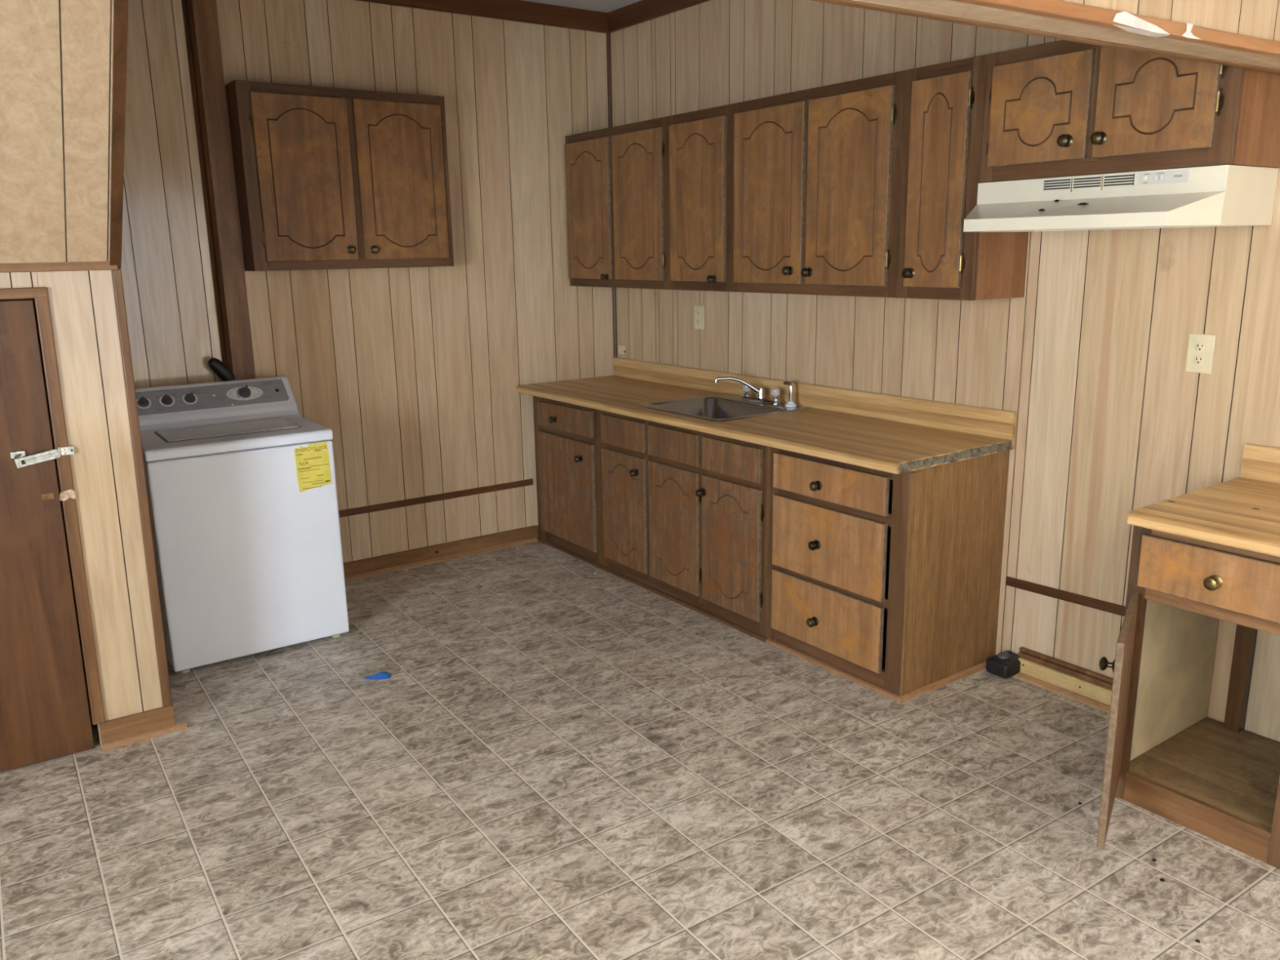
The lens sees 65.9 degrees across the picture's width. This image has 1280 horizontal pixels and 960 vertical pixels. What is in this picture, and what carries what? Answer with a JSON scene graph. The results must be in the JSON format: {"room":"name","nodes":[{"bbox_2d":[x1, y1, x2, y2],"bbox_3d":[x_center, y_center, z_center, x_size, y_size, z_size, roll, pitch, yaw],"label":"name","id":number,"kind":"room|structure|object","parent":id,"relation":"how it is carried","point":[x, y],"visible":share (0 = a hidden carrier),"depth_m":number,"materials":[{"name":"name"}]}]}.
{"room":"kitchen","nodes":[
{"label":"kitchen","id":0,"kind":"room"},
{"bbox_2d":[0,297,105,724],"bbox_3d":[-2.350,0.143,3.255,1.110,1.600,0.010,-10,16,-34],"label":"door frame","id":1,"kind":"structure","parent":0,"point":[13,299],"depth_m":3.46,"materials":[{"name":"brown wood"}]},
{"bbox_2d":[0,0,113,263],"bbox_3d":[-2.647,-0.986,1.618,3.210,1.328,1.318,-10,16,-34],"label":"wall","id":2,"kind":"structure","parent":0,"point":[56,55],"depth_m":2.71,"materials":[{"name":"brown patterned wallboard panel"}]},
{"bbox_2d":[0,270,162,746],"bbox_3d":[-2.161,0.183,3.050,1.176,1.610,0.050,-10,16,-34],"label":"wall","id":3,"kind":"structure","parent":0,"point":[82,307],"depth_m":3.27,"materials":[{"name":"brown wood"}]},
{"bbox_2d":[0,287,48,299],"bbox_3d":[-2.237,-0.513,2.800,0.972,0.033,0.015,-10,16,-34],"label":"trim","id":4,"kind":"structure","parent":3,"relation":"attached to","point":[25,292],"depth_m":3.03,"materials":[{"name":"brown wood"}]},
{"bbox_2d":[0,299,94,772],"bbox_3d":[-2.232,0.241,2.994,0.879,1.516,0.036,-10,16,-34],"label":"door","id":5,"kind":"structure","parent":3,"relation":"in","point":[45,713],"depth_m":3.19,"materials":[{"name":"brown wood"}]},
{"bbox_2d":[9,445,75,468],"bbox_3d":[-1.891,-0.073,3.134,0.175,0.052,0.032,-10,16,-34],"label":"latch","id":6,"kind":"object","parent":5,"relation":"attached to","point":[24,460],"depth_m":3.12,"materials":[{"name":"metal"}]},
{"bbox_2d":[0,260,118,272],"bbox_3d":[-2.987,-0.455,2.259,3.225,0.030,0.020,-10,16,-34],"label":"trim","id":7,"kind":"structure","parent":3,"relation":"attached to","point":[92,265],"depth_m":3.06,"materials":[{"name":"brown wood"}]},
{"bbox_2d":[111,269,172,707],"bbox_3d":[-1.696,0.059,3.361,0.051,1.518,0.074,-10,16,-34],"label":"trim","id":8,"kind":"structure","parent":3,"relation":"attached to","point":[117,277],"depth_m":3.32,"materials":[{"name":"brown wood"}]},
{"bbox_2d":[98,704,187,751],"bbox_3d":[-1.737,0.860,3.457,0.270,0.092,0.034,-10,16,-34],"label":"baseboard","id":9,"kind":"structure","parent":3,"relation":"attached to","point":[148,724],"depth_m":3.45,"materials":[{"name":"brown wood"}]},
{"bbox_2d":[108,0,111,136],"bbox_3d":[-1.697,-0.520,3.180,0.040,2.905,2.531,-10,16,-34],"label":"wall","id":10,"kind":"structure","parent":0,"point":[110,0],"depth_m":2.56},
{"bbox_2d":[109,0,128,269],"bbox_3d":[-1.344,-1.238,2.537,0.032,1.369,1.360,-10,16,-34],"label":"trim","id":11,"kind":"structure","parent":10,"relation":"attached to","point":[119,47],"depth_m":2.77,"materials":[{"name":"brown wood"}]},
{"bbox_2d":[120,0,613,563],"bbox_3d":[-2.603,-0.719,4.097,6.000,2.905,0.050,-10,16,-34],"label":"wall","id":12,"kind":"structure","parent":0,"point":[414,373],"depth_m":5.08,"materials":[{"name":"brown wood"}]},
{"bbox_2d":[181,0,233,373],"bbox_3d":[-1.920,-0.781,4.532,0.039,2.806,0.034,-10,16,-34],"label":"trim","id":13,"kind":"structure","parent":12,"relation":"attached to","point":[187,5],"depth_m":4.40,"materials":[{"name":"brown wood"}]},
{"bbox_2d":[208,357,235,381],"bbox_3d":[-1.909,-0.320,4.569,0.110,0.491,0.061,-10,16,-34],"label":"hose","id":14,"kind":"object","parent":12,"relation":"attached to","point":[221,370],"visible":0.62,"depth_m":4.50,"materials":[{"name":"black rubber"}]},
{"bbox_2d":[191,0,255,380],"bbox_3d":[-1.868,-0.792,4.575,0.100,2.806,0.022,-10,16,-34],"label":"trim","id":15,"kind":"structure","parent":12,"relation":"attached to","point":[205,11],"depth_m":4.44,"materials":[{"name":"brown wood"}]},
{"bbox_2d":[225,80,453,271],"bbox_3d":[-1.375,-1.413,4.670,0.976,0.808,0.223,-10,16,-34],"label":"upper cabinet","id":16,"kind":"object","parent":12,"relation":"attached to","point":[326,178],"visible":1,"depth_m":4.57,"materials":[{"name":"brown wood"}]},
{"bbox_2d":[338,478,533,517],"bbox_3d":[-1.181,0.111,5.285,1.390,0.036,0.010,-10,16,-34],"label":"trim","id":17,"kind":"structure","parent":12,"relation":"attached to","point":[384,506],"depth_m":5.33,"materials":[{"name":"brown wood"}]},
{"bbox_2d":[342,524,537,581],"bbox_3d":[-1.192,0.415,5.330,1.475,0.090,0.034,-10,16,-34],"label":"baseboard","id":18,"kind":"structure","parent":12,"relation":"attached to","point":[353,570],"depth_m":5.39,"materials":[{"name":"brown wood"}]},
{"bbox_2d":[355,0,608,33],"bbox_3d":[-1.300,-2.312,4.655,2.790,0.100,0.024,-10,16,-34],"label":"trim","id":19,"kind":"structure","parent":12,"relation":"attached to","point":[518,11],"depth_m":5.12,"materials":[{"name":"brown wood"}]},
{"bbox_2d":[606,32,617,357],"bbox_3d":[-0.151,-1.100,5.769,0.017,2.806,0.017,-10,16,-34],"label":"trim","id":20,"kind":"structure","parent":12,"relation":"attached to","point":[608,35],"depth_m":5.54,"materials":[{"name":"beige wood"}]},
{"bbox_2d":[522,0,641,13],"bbox_3d":[-1.006,-1.679,1.593,6.050,0.050,5.550,-10,16,-34],"label":"ceiling","id":21,"kind":"structure","parent":0,"point":[602,6],"depth_m":5.20,"materials":[{"name":"paint"}]},
{"bbox_2d":[0,541,1279,959],"bbox_3d":[-0.963,1.206,2.230,6.000,0.050,5.500,-10,16,-34],"label":"floor","id":22,"kind":"structure","parent":0,"point":[557,758],"depth_m":2.96,"materials":[{"name":"tile"}]},
{"bbox_2d":[134,376,349,672],"bbox_3d":[-1.765,0.152,4.291,0.718,1.093,0.664,-10,16,-34],"label":"washing machine","id":23,"kind":"object","parent":22,"relation":"on","point":[247,562],"visible":0.94,"depth_m":4.05,"materials":[{"name":"white metal"}]},
{"bbox_2d":[293,441,332,492],"bbox_3d":[-1.363,-0.055,4.122,0.143,0.201,0.001,-10,16,-34],"label":"sticker","id":24,"kind":"object","parent":23,"relation":"attached to","point":[312,461],"visible":1,"depth_m":4.12,"materials":[{"name":"yellow paper"}]},
{"bbox_2d":[364,671,391,679],"bbox_3d":[-1.041,0.775,3.922,0.106,0.024,0.038,-4,13,-11],"label":"scrap","id":25,"kind":"object","parent":22,"relation":"on","point":[381,675],"visible":1,"depth_m":3.92,"materials":[{"name":"blue plastic"}]},
{"bbox_2d":[533,395,770,642],"bbox_3d":[0.181,0.056,5.042,0.630,0.874,1.955,-10,16,-34],"label":"base cabinet","id":26,"kind":"object","parent":22,"relation":"on","point":[680,515],"visible":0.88,"depth_m":4.69,"materials":[{"name":"brown wood"}]},
{"bbox_2d":[515,357,1017,474],"bbox_3d":[0.368,-0.373,4.619,0.675,0.143,2.697,-10,16,-34],"label":"countertop","id":27,"kind":"structure","parent":26,"relation":"on","point":[886,433],"depth_m":4.16,"materials":[{"name":"laminate"}]},
{"bbox_2d":[636,393,809,421],"bbox_3d":[0.387,-0.266,4.657,0.564,0.170,0.625,-10,16,-34],"label":"sink","id":28,"kind":"object","parent":27,"relation":"in","point":[722,406],"visible":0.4,"depth_m":4.81,"materials":[{"name":"metal"}]},
{"bbox_2d":[783,381,796,407],"bbox_3d":[0.696,-0.400,4.576,0.054,0.118,0.067,-10,16,-34],"label":"sprayer","id":29,"kind":"object","parent":28,"relation":"on","point":[790,404],"visible":1,"depth_m":4.56,"materials":[{"name":"white metal"}]},
{"bbox_2d":[714,376,780,404],"bbox_3d":[0.512,-0.425,4.682,0.214,0.124,0.254,-10,16,-34],"label":"faucet","id":30,"kind":"object","parent":27,"relation":"on","point":[747,387],"visible":1,"depth_m":4.71,"materials":[{"name":"silver metal"}]},
{"bbox_2d":[765,447,1009,703],"bbox_3d":[0.963,0.291,3.975,0.630,0.874,0.731,-10,16,-34],"label":"base cabinet","id":31,"kind":"object","parent":22,"relation":"on","point":[829,520],"visible":0.92,"depth_m":3.74,"materials":[{"name":"brown wood"}]},
{"bbox_2d":[986,650,1020,678],"bbox_3d":[1.438,0.713,3.864,0.150,0.076,0.100,-10,16,-34],"label":"power outlet","id":32,"kind":"object","parent":22,"relation":"on","point":[1005,664],"visible":0.87,"depth_m":3.83,"materials":[{"name":"black plastic"}]},
{"bbox_2d":[1096,525,1279,869],"bbox_3d":[1.846,0.628,2.468,0.973,0.874,1.250,-10,16,-34],"label":"base cabinet","id":33,"kind":"object","parent":22,"relation":"on","point":[1216,780],"visible":0.95,"depth_m":2.87,"materials":[{"name":"brown wood"}]},
{"bbox_2d":[1127,443,1279,556],"bbox_3d":[1.989,0.115,2.410,0.675,0.143,1.261,-10,16,-34],"label":"countertop","id":34,"kind":"structure","parent":33,"relation":"on","point":[1243,512],"depth_m":2.72,"materials":[{"name":"laminate"}]},
{"bbox_2d":[610,0,1279,743],"bbox_3d":[1.472,-0.673,3.600,0.050,2.905,5.500,-10,16,-34],"label":"wall","id":35,"kind":"structure","parent":0,"point":[1112,422],"depth_m":3.66,"materials":[{"name":"brown wood"}]},
{"bbox_2d":[617,344,626,355],"bbox_3d":[-0.105,-0.762,5.785,0.022,0.054,0.053,-10,16,-34],"label":"phone jack","id":36,"kind":"object","parent":35,"relation":"attached to","point":[621,348],"visible":1,"depth_m":5.77,"materials":[{"name":"beige plastic"}]},
{"bbox_2d":[564,103,732,291],"bbox_3d":[0.103,-1.387,5.019,0.362,0.806,1.392,-10,16,-34],"label":"upper cabinet","id":37,"kind":"object","parent":35,"relation":"attached to","point":[649,202],"visible":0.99,"depth_m":4.83,"materials":[{"name":"brown wood"}]},
{"bbox_2d":[607,0,710,32],"bbox_3d":[0.841,-2.207,4.047,0.024,0.100,3.481,-10,16,-34],"label":"trim","id":38,"kind":"structure","parent":35,"relation":"attached to","point":[643,11],"depth_m":5.17,"materials":[{"name":"brown wood"}]},
{"bbox_2d":[693,305,704,329],"bbox_3d":[0.309,-0.852,5.177,0.009,0.122,0.078,-10,16,-34],"label":"wall outlet","id":39,"kind":"object","parent":35,"relation":"attached to","point":[699,310],"visible":1,"depth_m":5.17,"materials":[{"name":"beige plastic"}]},
{"bbox_2d":[696,310,700,316],"bbox_3d":[0.307,-0.872,5.171,0.003,0.033,0.033,-10,16,-34],"label":"receptacle","id":40,"kind":"object","parent":39,"relation":"attached to","point":[698,312],"depth_m":5.17,"materials":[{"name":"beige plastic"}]},
{"bbox_2d":[696,318,700,324],"bbox_3d":[0.307,-0.831,5.181,0.003,0.033,0.033,-10,16,-34],"label":"receptacle","id":41,"kind":"object","parent":39,"relation":"attached to","point":[698,320],"depth_m":5.18,"materials":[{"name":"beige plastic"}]},
{"bbox_2d":[613,357,1017,439],"bbox_3d":[0.633,-0.440,4.803,0.019,0.105,2.690,-10,16,-34],"label":"backsplash","id":42,"kind":"structure","parent":35,"relation":"attached to","point":[1001,424],"depth_m":4.39,"materials":[{"name":"laminate"}]},
{"bbox_2d":[731,70,905,297],"bbox_3d":[0.785,-1.182,4.090,0.362,0.806,0.945,-10,16,-34],"label":"upper cabinet","id":43,"kind":"object","parent":35,"relation":"attached to","point":[816,171],"visible":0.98,"depth_m":3.94,"materials":[{"name":"brown wood"}]},
{"bbox_2d":[895,54,1028,300],"bbox_3d":[1.160,-1.069,3.578,0.362,0.806,0.341,-10,16,-34],"label":"upper cabinet","id":44,"kind":"object","parent":35,"relation":"attached to","point":[944,103],"visible":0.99,"depth_m":3.49,"materials":[{"name":"brown wood"}]},
{"bbox_2d":[1012,646,1112,713],"bbox_3d":[1.666,0.766,3.585,0.070,0.104,0.685,-10,16,-34],"label":"baseboard","id":45,"kind":"structure","parent":35,"relation":"attached to","point":[1086,686],"depth_m":3.68,"materials":[{"name":"beige wood"}]},
{"bbox_2d":[1005,576,1125,616],"bbox_3d":[1.662,0.452,3.563,0.010,0.058,0.775,-10,16,-34],"label":"trim","id":46,"kind":"structure","parent":35,"relation":"attached to","point":[1085,601],"depth_m":3.66,"materials":[{"name":"brown wood"}]},
{"bbox_2d":[963,164,1278,231],"bbox_3d":[1.438,-0.872,3.101,0.501,0.162,0.810,-10,16,-34],"label":"range hood","id":47,"kind":"object","parent":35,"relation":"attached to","point":[1222,195],"visible":1,"depth_m":2.90,"materials":[{"name":"beige metal"}]},
{"bbox_2d":[1077,202,1088,204],"bbox_3d":[1.345,-0.838,2.999,0.033,0.008,0.008,10,17,40],"label":"crumb","id":48,"kind":"object","parent":47,"relation":"on","point":[1081,203],"visible":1,"depth_m":3.00,"materials":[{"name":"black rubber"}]},
{"bbox_2d":[1043,173,1134,191],"bbox_3d":[1.386,-0.918,3.062,0.006,0.044,0.296,-10,16,-34],"label":"vent grille","id":49,"kind":"object","parent":47,"relation":"attached to","point":[1112,182],"depth_m":3.05,"materials":[{"name":"beige metal"}]},
{"bbox_2d":[1137,169,1189,185],"bbox_3d":[1.522,-0.881,2.874,0.002,0.034,0.145,-10,16,-34],"label":"control panel","id":50,"kind":"object","parent":47,"relation":"attached to","point":[1156,177],"depth_m":2.87,"materials":[{"name":"white plastic"}]},
{"bbox_2d":[979,40,1279,182],"bbox_3d":[1.494,-1.161,3.073,0.362,0.409,0.812,-10,16,-34],"label":"upper cabinet","id":51,"kind":"object","parent":35,"relation":"attached to","point":[1060,108],"visible":0.9,"depth_m":2.95,"materials":[{"name":"brown wood"}]},
{"bbox_2d":[1185,333,1215,373],"bbox_3d":[1.790,-0.404,3.158,0.009,0.124,0.082,-10,16,-34],"label":"wall outlet","id":52,"kind":"object","parent":35,"relation":"attached to","point":[1200,352],"visible":1,"depth_m":3.15,"materials":[{"name":"beige plastic"}]},
{"bbox_2d":[1193,355,1204,365],"bbox_3d":[1.789,-0.383,3.161,0.003,0.033,0.033,-10,16,-34],"label":"receptacle","id":53,"kind":"object","parent":52,"relation":"attached to","point":[1198,360],"depth_m":3.16,"materials":[{"name":"beige plastic"}]},
{"bbox_2d":[1195,342,1205,352],"bbox_3d":[1.788,-0.424,3.152,0.003,0.033,0.033,-10,16,-34],"label":"receptacle","id":54,"kind":"object","parent":52,"relation":"attached to","point":[1200,347],"depth_m":3.15,"materials":[{"name":"beige plastic"}]},
{"bbox_2d":[1240,443,1279,483],"bbox_3d":[2.256,0.049,2.590,0.019,0.105,1.260,-10,16,-34],"label":"backsplash","id":55,"kind":"structure","parent":35,"relation":"attached to","point":[1260,462],"depth_m":3.04,"materials":[{"name":"laminate"}]},
{"bbox_2d":[1062,0,1279,41],"bbox_3d":[-0.605,-1.144,1.108,6.014,0.787,0.140,-9,15,-32],"label":"wall header","id":56,"kind":"structure","parent":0,"point":[1260,19],"depth_m":2.33,"materials":[{"name":"brown wood"}]},
{"bbox_2d":[810,0,1279,74],"bbox_3d":[-0.597,-0.749,1.198,6.012,0.023,0.095,-9,15,-32],"label":"trim","id":57,"kind":"structure","parent":56,"relation":"attached to","point":[946,7],"depth_m":2.16,"materials":[{"name":"brown wood"}]},
{"bbox_2d":[950,0,1279,57],"bbox_3d":[-0.560,-0.737,1.148,6.009,0.028,0.032,-9,15,-32],"label":"trim","id":58,"kind":"structure","parent":56,"relation":"attached to","point":[1055,9],"depth_m":2.12,"materials":[{"name":"brown wood"}]},
{"bbox_2d":[1112,11,1169,37],"bbox_3d":[1.094,-1.003,2.171,0.220,0.031,0.034,-10,16,-34],"label":"tape strip","id":59,"kind":"object","parent":56,"relation":"attached to","point":[1125,18],"visible":1,"depth_m":2.16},
{"bbox_2d":[1181,22,1201,39],"bbox_3d":[1.267,-1.029,2.265,0.085,0.031,0.001,-9,15,-32],"label":"tape strip","id":60,"kind":"object","parent":56,"relation":"attached to","point":[1188,33],"visible":1,"depth_m":2.26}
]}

